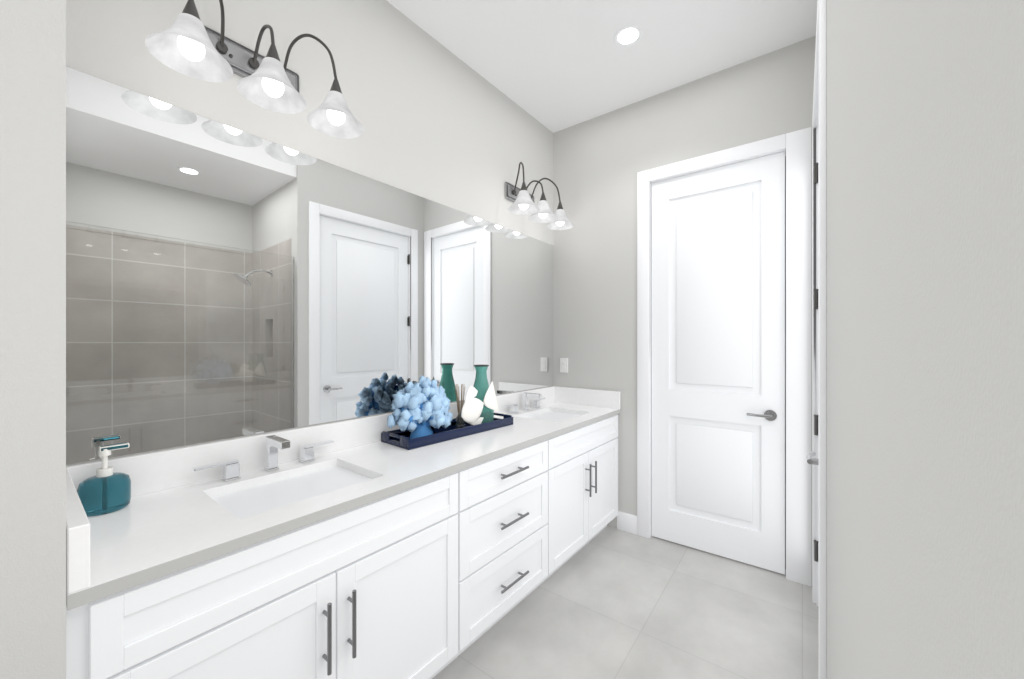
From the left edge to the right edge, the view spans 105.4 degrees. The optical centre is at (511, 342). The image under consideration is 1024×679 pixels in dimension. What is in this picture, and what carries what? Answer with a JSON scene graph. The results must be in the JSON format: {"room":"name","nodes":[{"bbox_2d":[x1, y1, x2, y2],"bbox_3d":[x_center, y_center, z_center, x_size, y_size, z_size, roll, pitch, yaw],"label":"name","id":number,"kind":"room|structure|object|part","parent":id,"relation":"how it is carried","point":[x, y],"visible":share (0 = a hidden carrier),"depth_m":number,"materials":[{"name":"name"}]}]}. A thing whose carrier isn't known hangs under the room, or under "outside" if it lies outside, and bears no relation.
{"room":"bathroom","nodes":[
{"label":"bathroom","id":0,"kind":"room"},
{"bbox_2d":[0,0,65,678],"bbox_3d":[-1.502,-0.175,0.364,0.614,3.070,1.414,0,0,37],"label":"wall","id":1,"kind":"structure","parent":0,"point":[32,339],"depth_m":0.70,"materials":[{"name":"grey paint"}]},
{"bbox_2d":[145,0,363,138],"bbox_3d":[-0.872,-1.033,1.387,0.320,0.354,0.656,0,0,37],"label":"light","id":2,"kind":"object","parent":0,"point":[242,61],"depth_m":1.35,"materials":[{"name":"grey glass"}]},
{"bbox_3d":[-0.831,-0.914,1.356,0.217,0.116,0.656,0,0,37],"label":"sconce light shade","id":3,"kind":"part","parent":2,"relation":"part of","materials":[{"name":"white glass"}]},
{"bbox_2d":[66,0,553,466],"bbox_3d":[-0.558,-0.175,2.197,0.273,3.070,2.894,0,0,37],"label":"wall","id":4,"kind":"structure","parent":0,"point":[223,281],"depth_m":1.58,"materials":[{"name":"grey paint"}]},
{"bbox_2d":[504,162,573,229],"bbox_3d":[0.174,-1.033,2.720,0.320,0.354,0.656,0,0,37],"label":"light","id":5,"kind":"object","parent":4,"relation":"attached to","point":[511,192],"depth_m":2.69,"materials":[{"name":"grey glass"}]},
{"bbox_3d":[0.215,-0.914,2.690,0.217,0.116,0.656,0,0,37],"label":"sconce light shade","id":6,"kind":"part","parent":5,"relation":"part of","materials":[{"name":"white glass"}]},
{"bbox_2d":[386,0,816,132],"bbox_3d":[0.237,-1.760,0.728,3.010,0.100,4.290,0,0,37],"label":"ceiling","id":7,"kind":"structure","parent":0,"point":[553,66],"depth_m":2.21,"materials":[{"name":"white paint"}]},
{"bbox_2d":[614,25,642,46],"bbox_3d":[0.648,-1.708,2.174,0.156,0.004,0.156,0,0,37],"label":"recessed light","id":8,"kind":"object","parent":7,"relation":"in","point":[627,37],"visible":1,"depth_m":2.17,"materials":[{"name":"white paint"}]},
{"bbox_2d":[433,525,817,678],"bbox_3d":[0.237,1.410,0.728,3.010,0.100,4.290,0,0,37],"label":"floor","id":9,"kind":"structure","parent":0,"point":[609,602],"depth_m":1.89,"materials":[{"name":"tile"}]},
{"bbox_2d":[66,411,617,678],"bbox_3d":[-0.247,0.935,1.952,0.654,0.848,2.656,0,0,37],"label":"bathroom vanity","id":10,"kind":"object","parent":9,"relation":"on","point":[245,503],"depth_m":1.29,"materials":[{"name":"white paint"}]},
{"bbox_2d":[66,386,620,610],"bbox_3d":[-0.254,0.513,1.957,0.637,0.317,2.657,0,0,37],"label":"countertop","id":11,"kind":"structure","parent":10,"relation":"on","point":[172,516],"depth_m":1.26,"materials":[{"name":"stone"}]},
{"bbox_2d":[77,442,130,515],"bbox_3d":[-1.170,0.388,1.120,0.108,0.182,0.108,0,0,37],"label":"soap dispenser","id":12,"kind":"object","parent":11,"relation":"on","point":[106,489],"visible":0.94,"depth_m":1.10,"materials":[{"name":"teal glass"}]},
{"bbox_2d":[193,435,333,481],"bbox_3d":[-0.869,0.417,1.445,0.152,0.125,0.470,0,0,37],"label":"faucet","id":13,"kind":"object","parent":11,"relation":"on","point":[231,468],"visible":0.98,"depth_m":1.45,"materials":[{"name":"silver metal"}]},
{"bbox_2d":[381,413,512,449],"bbox_3d":[-0.313,0.453,2.081,0.230,0.053,0.720,0,0,41],"label":"tray","id":14,"kind":"object","parent":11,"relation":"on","point":[399,438],"visible":0.73,"depth_m":1.94,"materials":[{"name":"blue"}]},
{"bbox_2d":[387,375,452,438],"bbox_3d":[-0.445,0.314,1.921,0.203,0.310,0.352,0,0,37],"label":"flower arrangement","id":15,"kind":"object","parent":14,"relation":"on","point":[421,408],"visible":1,"depth_m":1.86,"materials":[{"name":"blue plant"}]},
{"bbox_2d":[455,384,464,427],"bbox_3d":[-0.286,0.348,2.157,0.048,0.243,0.062,0,0,37],"label":"diffuser","id":16,"kind":"object","parent":14,"relation":"on","point":[460,422],"visible":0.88,"depth_m":2.14,"materials":[{"name":"white"}]},
{"bbox_2d":[461,381,498,424],"bbox_3d":[-0.172,0.343,2.131,0.039,0.253,0.286,0,0,37],"label":"bird figurine","id":17,"kind":"object","parent":14,"relation":"on","point":[472,409],"visible":0.85,"depth_m":2.08,"materials":[{"name":"white ceramic"}]},
{"bbox_2d":[473,365,493,422],"bbox_3d":[-0.179,0.300,2.276,0.150,0.338,0.150,0,0,37],"label":"vase","id":18,"kind":"object","parent":14,"relation":"on","point":[481,385],"visible":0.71,"depth_m":2.24,"materials":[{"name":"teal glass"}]},
{"bbox_2d":[503,392,544,413],"bbox_3d":[0.137,0.417,2.727,0.152,0.125,0.470,0,0,37],"label":"faucet","id":19,"kind":"object","parent":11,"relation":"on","point":[526,396],"visible":0.98,"depth_m":2.74,"materials":[{"name":"silver metal"}]},
{"bbox_2d":[553,36,815,527],"bbox_3d":[1.098,-0.175,2.686,1.810,3.070,0.120,0,0,37],"label":"wall","id":20,"kind":"structure","parent":0,"point":[600,162],"depth_m":2.82,"materials":[{"name":"grey paint"}]},
{"bbox_2d":[560,358,567,372],"bbox_3d":[0.414,0.182,3.116,0.072,0.116,0.008,0,0,37],"label":"electrical outlet plate","id":21,"kind":"object","parent":20,"relation":"attached to","point":[563,365],"visible":1,"depth_m":3.11,"materials":[{"name":"white plastic"}]},
{"bbox_2d":[617,511,636,534],"bbox_3d":[0.828,1.295,2.804,0.149,0.130,0.014,0,0,37],"label":"baseboard","id":22,"kind":"structure","parent":20,"relation":"attached to","point":[626,522],"depth_m":2.79,"materials":[{"name":"white paint"}]},
{"bbox_2d":[652,152,784,573],"bbox_3d":[1.272,0.119,2.481,0.761,2.458,0.096,0,0,37],"label":"door","id":23,"kind":"structure","parent":20,"relation":"in","point":[718,360],"depth_m":2.46,"materials":[{"name":"white paint"}]},
{"bbox_2d":[637,127,811,586],"bbox_3d":[1.314,0.080,2.511,0.977,2.561,0.133,0,0,37],"label":"door frame","id":24,"kind":"structure","parent":20,"relation":"attached to","point":[795,147],"depth_m":2.22,"materials":[{"name":"white paint"}]},
{"bbox_2d":[827,0,1023,678],"bbox_3d":[0.966,-0.175,1.095,0.120,3.070,2.590,0,0,37],"label":"wall","id":25,"kind":"structure","parent":0,"point":[925,339],"depth_m":0.24,"materials":[{"name":"grey paint"}]},
{"bbox_2d":[806,163,817,561],"bbox_3d":[1.302,0.119,1.647,0.096,2.458,0.936,0,0,37],"label":"door hinges","id":26,"kind":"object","parent":25,"relation":"in","point":[810,459],"depth_m":2.01,"materials":[{"name":"grey metal"}]},
{"bbox_2d":[812,0,826,678],"bbox_3d":[1.340,0.080,1.616,0.133,2.561,1.118,0,0,37],"label":"door frame","id":27,"kind":"structure","parent":25,"relation":"attached to","point":[819,349],"depth_m":1.21,"materials":[{"name":"white paint"}]}
]}

